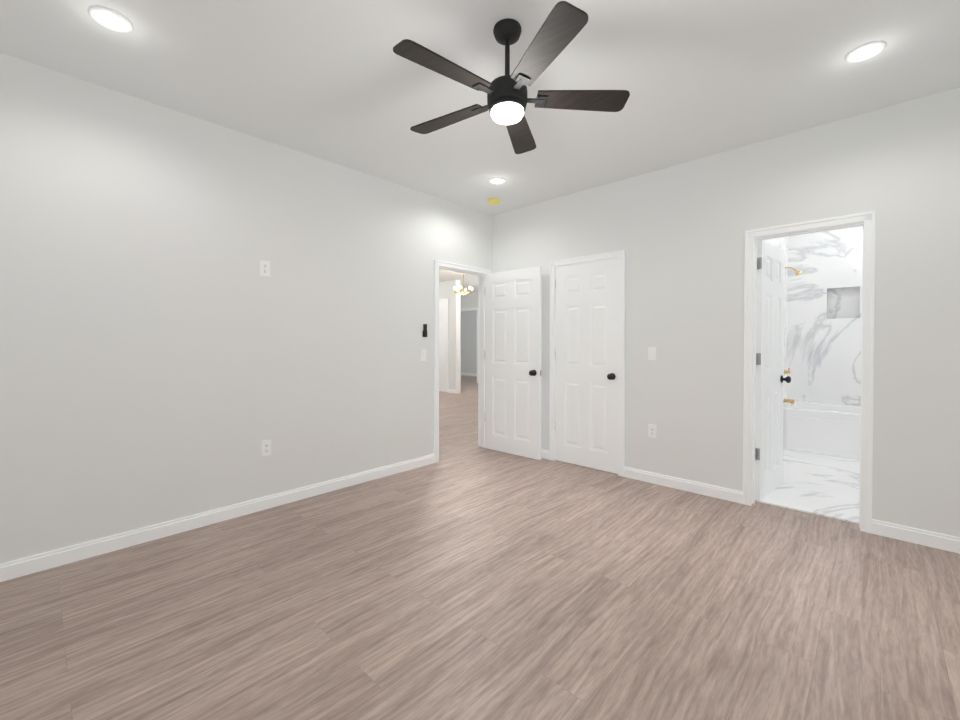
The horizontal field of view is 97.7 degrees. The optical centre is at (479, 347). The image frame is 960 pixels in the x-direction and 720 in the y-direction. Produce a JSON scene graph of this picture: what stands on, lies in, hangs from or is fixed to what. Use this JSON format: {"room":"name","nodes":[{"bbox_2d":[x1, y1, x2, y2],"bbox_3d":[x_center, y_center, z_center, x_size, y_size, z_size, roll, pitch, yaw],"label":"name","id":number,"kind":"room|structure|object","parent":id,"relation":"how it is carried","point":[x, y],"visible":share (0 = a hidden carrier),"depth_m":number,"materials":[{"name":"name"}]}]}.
{"room":"empty bedroom","nodes":[
{"label":"empty bedroom","id":0,"kind":"room"},
{"bbox_2d":[0,53,492,563],"bbox_3d":[-1.416,-0.171,3.402,0.120,2.740,4.690,1,1,43],"label":"wall","id":1,"kind":"structure","parent":0,"point":[168,352],"depth_m":2.76,"materials":[{"name":"paint"}]},
{"bbox_2d":[0,454,434,581],"bbox_3d":[-1.680,1.158,3.041,0.015,0.092,3.534,1,1,43],"label":"baseboard","id":2,"kind":"structure","parent":1,"relation":"attached to","point":[43,561],"depth_m":2.75,"materials":[{"name":"white wood"}]},
{"bbox_2d":[260,260,269,276],"bbox_3d":[-1.595,-0.587,3.112,0.011,0.115,0.070,1,1,43],"label":"electrical outlet","id":3,"kind":"object","parent":1,"relation":"attached to","point":[265,268],"visible":1,"depth_m":3.11,"materials":[{"name":"white plastic"}]},
{"bbox_2d":[261,440,270,456],"bbox_3d":[-1.595,0.749,3.131,0.011,0.115,0.070,1,1,43],"label":"electrical outlet","id":4,"kind":"object","parent":1,"relation":"attached to","point":[265,447],"visible":1,"depth_m":3.13,"materials":[{"name":"white plastic"}]},
{"bbox_2d":[421,349,425,360],"bbox_3d":[-0.566,0.074,4.213,0.014,0.115,0.070,1,1,43],"label":"switch plate","id":5,"kind":"object","parent":1,"relation":"attached to","point":[423,354],"visible":1,"depth_m":4.21,"materials":[{"name":"white plastic"}]},
{"bbox_2d":[423,324,426,336],"bbox_3d":[-0.552,-0.172,4.217,0.023,0.130,0.050,1,1,43],"label":"remote","id":6,"kind":"object","parent":1,"relation":"attached to","point":[424,330],"visible":0.98,"depth_m":4.21,"materials":[{"name":"black plastic"}]},
{"bbox_2d":[439,266,484,447],"bbox_3d":[-0.223,0.153,4.673,0.120,2.056,0.796,1,1,43],"label":"door frame","id":7,"kind":"structure","parent":1,"relation":"attached to","point":[482,346],"depth_m":4.95,"materials":[{"name":"white wood"}]},
{"bbox_2d":[434,260,490,462],"bbox_3d":[-0.171,0.137,4.624,0.023,2.089,0.862,1,1,43],"label":"trim","id":8,"kind":"structure","parent":1,"relation":"attached to","point":[437,263],"depth_m":4.33,"materials":[{"name":"white wood"}]},
{"bbox_2d":[439,280,455,389],"bbox_3d":[-0.945,-0.270,10.530,1.128,2.740,0.120,1,1,43],"label":"wall","id":9,"kind":"structure","parent":0,"point":[452,334],"depth_m":10.20,"materials":[{"name":"paint"}]},
{"bbox_2d":[439,301,446,391],"bbox_3d":[-1.075,-0.032,10.603,0.805,2.245,0.171,1,1,43],"label":"hall door","id":10,"kind":"structure","parent":9,"relation":"in","point":[442,346],"depth_m":10.44,"materials":[{"name":"white wood"}]},
{"bbox_2d":[439,298,448,392],"bbox_3d":[-1.101,-0.056,10.582,0.900,2.311,0.023,1,1,43],"label":"trim","id":11,"kind":"structure","parent":9,"relation":"attached to","point":[447,300],"depth_m":10.28,"materials":[{"name":"white wood"}]},
{"bbox_2d":[448,389,455,393],"bbox_3d":[-0.676,1.059,10.203,0.259,0.092,0.015,1,1,43],"label":"baseboard","id":12,"kind":"structure","parent":9,"relation":"attached to","point":[451,391],"depth_m":10.20,"materials":[{"name":"white wood"}]},
{"bbox_2d":[456,280,460,393],"bbox_3d":[-0.529,-0.264,10.139,0.017,2.739,0.144,1,1,43],"label":"trim","id":13,"kind":"structure","parent":9,"relation":"attached to","point":[458,367],"depth_m":10.13,"materials":[{"name":"white wood"}]},
{"bbox_2d":[460,310,476,373],"bbox_3d":[1.619,-0.313,13.626,9.480,2.740,0.120,1,1,43],"label":"wall","id":14,"kind":"structure","parent":0,"point":[468,331],"depth_m":15.46,"materials":[{"name":"paint"}]},
{"bbox_2d":[461,373,476,375],"bbox_3d":[1.646,1.012,13.527,9.280,0.092,0.015,1,1,43],"label":"baseboard","id":15,"kind":"structure","parent":14,"relation":"attached to","point":[468,374],"depth_m":15.47,"materials":[{"name":"white wood"}]},
{"bbox_2d":[460,293,477,308],"bbox_3d":[-0.396,-1.430,13.104,0.996,0.492,0.120,1,1,43],"label":"wall","id":16,"kind":"structure","parent":0,"point":[467,301],"depth_m":12.98,"materials":[{"name":"paint"}]},
{"bbox_2d":[460,308,477,382],"bbox_3d":[-0.445,-0.076,13.071,1.062,2.281,0.023,1,1,43],"label":"trim","id":17,"kind":"structure","parent":16,"relation":"attached to","point":[477,334],"depth_m":12.71,"materials":[{"name":"white wood"}]},
{"bbox_2d":[0,375,959,719],"bbox_3d":[-0.353,1.161,8.313,13.920,0.060,13.270,1,1,43],"label":"floor","id":18,"kind":"structure","parent":0,"point":[466,577],"depth_m":1.93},
{"bbox_2d":[0,0,959,294],"bbox_3d":[-0.353,-1.639,8.274,13.920,0.060,13.270,1,1,43],"label":"ceiling","id":19,"kind":"structure","parent":0,"point":[338,82],"depth_m":2.32,"materials":[{"name":"paint"}]},
{"bbox_2d":[88,6,132,32],"bbox_3d":[-1.707,-1.516,1.942,0.158,0.012,0.158,1,1,43],"label":"recessed light","id":20,"kind":"object","parent":19,"relation":"in","point":[111,19],"visible":1,"depth_m":1.93,"materials":[{"name":"white plastic"}]},
{"bbox_2d":[453,273,472,294],"bbox_3d":[-0.349,-1.361,8.785,0.424,0.510,0.396,1,1,43],"label":"chandelier","id":21,"kind":"object","parent":19,"relation":"hanging from","point":[464,292],"visible":0.9,"depth_m":8.78,"materials":[{"name":"gold metal"}]},
{"bbox_2d":[487,198,499,204],"bbox_3d":[0.144,-1.534,4.418,0.136,0.042,0.136,1,1,43],"label":"smoke detector","id":22,"kind":"object","parent":19,"relation":"attached to","point":[493,201],"visible":1,"depth_m":4.37,"materials":[{"name":"yellow plastic"}]},
{"bbox_2d":[489,177,505,183],"bbox_3d":[0.159,-1.543,3.877,0.158,0.012,0.158,1,1,43],"label":"recessed light","id":23,"kind":"object","parent":19,"relation":"in","point":[497,180],"visible":0.94,"depth_m":3.86,"materials":[{"name":"white plastic"}]},
{"bbox_2d":[393,1,629,153],"bbox_3d":[0.101,-1.306,2.002,1.118,0.431,1.112,1,1,43],"label":"fan","id":24,"kind":"object","parent":19,"relation":"hanging from","point":[561,28],"visible":1,"depth_m":1.93,"materials":[{"name":"black"}]},
{"bbox_2d":[845,41,886,62],"bbox_3d":[1.983,-1.519,2.158,0.158,0.012,0.158,1,1,43],"label":"recessed light","id":25,"kind":"object","parent":19,"relation":"in","point":[866,51],"visible":1,"depth_m":2.15,"materials":[{"name":"white plastic"}]},
{"bbox_2d":[493,87,959,537],"bbox_3d":[1.767,-0.173,3.544,4.320,2.740,0.120,1,1,43],"label":"wall","id":26,"kind":"structure","parent":0,"point":[686,226],"depth_m":3.16,"materials":[{"name":"paint"}]},
{"bbox_2d":[485,266,541,459],"bbox_3d":[0.351,0.161,4.645,0.767,2.025,0.171,1,1,42],"label":"hall door","id":27,"kind":"structure","parent":26,"relation":"in","point":[513,361],"depth_m":4.60,"materials":[{"name":"white wood"}]},
{"bbox_2d":[541,449,548,459],"bbox_3d":[0.445,1.135,4.715,0.814,0.092,0.015,1,1,43],"label":"baseboard","id":28,"kind":"structure","parent":26,"relation":"attached to","point":[544,454],"depth_m":4.47,"materials":[{"name":"white wood"}]},
{"bbox_2d":[549,250,624,476],"bbox_3d":[1.034,0.144,4.141,0.812,2.089,0.023,1,1,43],"label":"trim","id":29,"kind":"structure","parent":26,"relation":"attached to","point":[621,363],"depth_m":3.90,"materials":[{"name":"white wood"}]},
{"bbox_2d":[555,257,618,473],"bbox_3d":[1.053,0.168,4.168,0.717,2.025,0.171,1,1,43],"label":"closet door","id":30,"kind":"structure","parent":26,"relation":"in","point":[586,352],"depth_m":4.14,"materials":[{"name":"white wood"}]},
{"bbox_2d":[648,424,655,437],"bbox_3d":[1.520,0.735,3.702,0.070,0.115,0.011,1,1,43],"label":"electrical outlet","id":31,"kind":"object","parent":26,"relation":"attached to","point":[652,430],"visible":1,"depth_m":3.70,"materials":[{"name":"white plastic"}]},
{"bbox_2d":[648,347,655,359],"bbox_3d":[1.515,0.051,3.695,0.070,0.115,0.014,1,1,43],"label":"switch plate","id":32,"kind":"object","parent":26,"relation":"attached to","point":[651,353],"visible":1,"depth_m":3.69,"materials":[{"name":"white plastic"}]},
{"bbox_2d":[624,467,742,503],"bbox_3d":[1.678,1.151,3.554,0.950,0.092,0.015,1,1,43],"label":"baseboard","id":33,"kind":"structure","parent":26,"relation":"attached to","point":[731,495],"depth_m":3.50,"materials":[{"name":"white wood"}]},
{"bbox_2d":[755,240,790,500],"bbox_3d":[2.391,0.172,3.454,0.629,2.025,0.171,-1,1,-41],"label":"bathroom door","id":34,"kind":"structure","parent":26,"relation":"in","point":[770,379],"depth_m":3.39,"materials":[{"name":"white wood"}]},
{"bbox_2d":[743,211,875,533],"bbox_3d":[2.333,0.176,3.015,0.658,2.056,0.120,1,1,43],"label":"door frame","id":35,"kind":"structure","parent":26,"relation":"attached to","point":[755,323],"depth_m":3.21,"materials":[{"name":"white wood"}]},
{"bbox_2d":[763,225,862,239],"bbox_3d":[2.382,0.159,3.067,0.724,2.089,0.023,1,1,43],"label":"trim","id":36,"kind":"structure","parent":26,"relation":"attached to","point":[813,232],"depth_m":3.02,"materials":[{"name":"white wood"}]},
{"bbox_2d":[872,519,959,553],"bbox_3d":[2.878,1.167,2.423,0.900,0.092,0.015,1,1,43],"label":"baseboard","id":37,"kind":"structure","parent":26,"relation":"attached to","point":[922,537],"depth_m":2.59,"materials":[{"name":"white wood"}]},
{"bbox_2d":[765,237,787,402],"bbox_3d":[3.002,-0.186,4.476,0.120,2.740,2.930,1,1,43],"label":"wall","id":38,"kind":"structure","parent":0,"point":[782,243],"depth_m":5.29,"materials":[{"name":"paint"}]},
{"bbox_2d":[783,399,794,403],"bbox_3d":[3.762,0.647,5.120,0.123,0.070,0.070,1,1,43],"label":"tub spout","id":39,"kind":"object","parent":38,"relation":"attached to","point":[791,401],"visible":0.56,"depth_m":5.10,"materials":[{"name":"gold metal"}]},
{"bbox_2d":[785,267,801,275],"bbox_3d":[3.786,-0.934,5.076,0.190,0.139,0.076,1,1,43],"label":"shower head","id":40,"kind":"object","parent":38,"relation":"attached to","point":[798,272],"visible":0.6,"depth_m":5.04},
{"bbox_2d":[755,449,859,523],"bbox_3d":[3.558,1.187,3.889,1.520,0.011,2.810,1,1,43],"label":"floor","id":41,"kind":"structure","parent":0,"point":[822,485],"depth_m":3.58,"materials":[{"name":"tile"}]},
{"bbox_2d":[783,401,860,459],"bbox_3d":[4.258,0.931,4.629,1.514,0.479,0.761,1,1,43],"label":"bathtub","id":42,"kind":"object","parent":41,"relation":"on","point":[824,429],"visible":0.33,"depth_m":4.62,"materials":[{"name":"white ceramic"}]},
{"bbox_2d":[787,226,862,405],"bbox_3d":[4.562,-0.192,4.936,1.760,2.740,0.120,1,1,43],"label":"wall","id":43,"kind":"structure","parent":0,"point":[824,330],"depth_m":5.16,"materials":[{"name":"tile"}]}
]}

